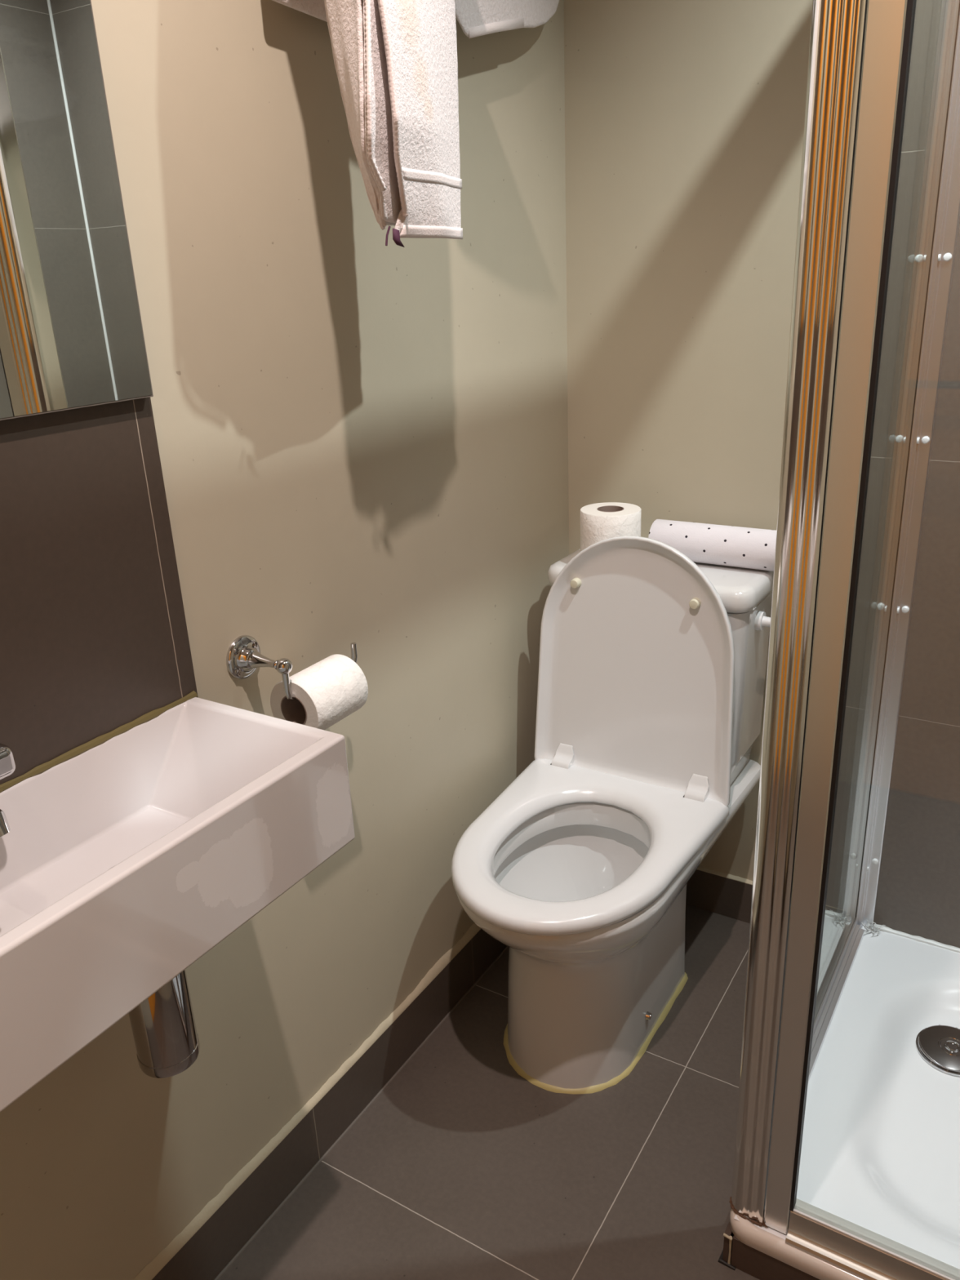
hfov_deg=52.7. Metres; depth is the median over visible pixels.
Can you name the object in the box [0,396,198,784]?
backsplash
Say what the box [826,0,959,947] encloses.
tiled wall
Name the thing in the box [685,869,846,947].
baseboard
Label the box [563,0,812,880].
wall
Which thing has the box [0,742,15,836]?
tap
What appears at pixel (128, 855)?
basin
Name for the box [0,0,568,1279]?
wall
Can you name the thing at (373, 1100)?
trim
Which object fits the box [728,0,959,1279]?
shower enclosure
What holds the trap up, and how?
attached to the basin
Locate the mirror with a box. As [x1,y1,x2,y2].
[0,0,153,420]
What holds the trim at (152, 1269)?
attached to the wall at (362, 440)
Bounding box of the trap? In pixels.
[128,969,199,1078]
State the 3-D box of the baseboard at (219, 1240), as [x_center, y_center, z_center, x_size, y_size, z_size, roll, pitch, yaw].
[-0.338,0.800,1.340,0.009,0.105,2.071,10,24,30]
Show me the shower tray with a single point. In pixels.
(880, 1152)
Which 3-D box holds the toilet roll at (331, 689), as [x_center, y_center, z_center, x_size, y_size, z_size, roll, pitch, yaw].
[-0.202,0.074,1.227,0.079,0.084,0.099,10,24,30]
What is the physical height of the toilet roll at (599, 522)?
0.100 m
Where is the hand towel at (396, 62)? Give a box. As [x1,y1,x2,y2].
[324,0,462,247]
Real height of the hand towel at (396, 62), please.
0.469 m
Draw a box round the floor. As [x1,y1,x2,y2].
[217,903,831,1279]
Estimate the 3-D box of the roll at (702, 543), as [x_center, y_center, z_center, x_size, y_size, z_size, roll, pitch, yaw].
[0.443,-0.160,1.670,0.301,0.069,0.069,10,24,30]
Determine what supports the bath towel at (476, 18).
hanging from the towel rail
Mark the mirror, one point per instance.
(72, 333)
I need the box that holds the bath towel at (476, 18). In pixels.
[271,0,559,38]
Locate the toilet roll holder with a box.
[226,635,357,700]
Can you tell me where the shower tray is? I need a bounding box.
[718,919,959,1279]
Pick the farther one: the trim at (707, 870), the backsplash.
the trim at (707, 870)
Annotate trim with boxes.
[133,923,480,1279]
[213,946,508,1279]
[697,866,845,911]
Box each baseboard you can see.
[151,928,506,1279]
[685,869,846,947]
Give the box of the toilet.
[451,535,773,1093]
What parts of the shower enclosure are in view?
corner post, glass, rail, glass, rail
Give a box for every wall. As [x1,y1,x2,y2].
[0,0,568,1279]
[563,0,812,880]
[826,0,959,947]
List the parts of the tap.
spout, handle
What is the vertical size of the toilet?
0.843 m
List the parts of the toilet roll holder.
wall plate, arm, rod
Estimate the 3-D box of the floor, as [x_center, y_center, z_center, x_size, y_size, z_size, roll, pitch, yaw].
[0.224,0.985,1.047,1.516,0.080,2.280,10,24,30]
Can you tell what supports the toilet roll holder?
attached to the wall at (362, 440)
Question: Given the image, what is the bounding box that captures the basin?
[0,690,355,1112]
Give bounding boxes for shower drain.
[915,1024,959,1076]
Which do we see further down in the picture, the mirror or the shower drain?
the shower drain
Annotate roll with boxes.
[270,653,368,729]
[580,502,640,551]
[648,519,776,571]

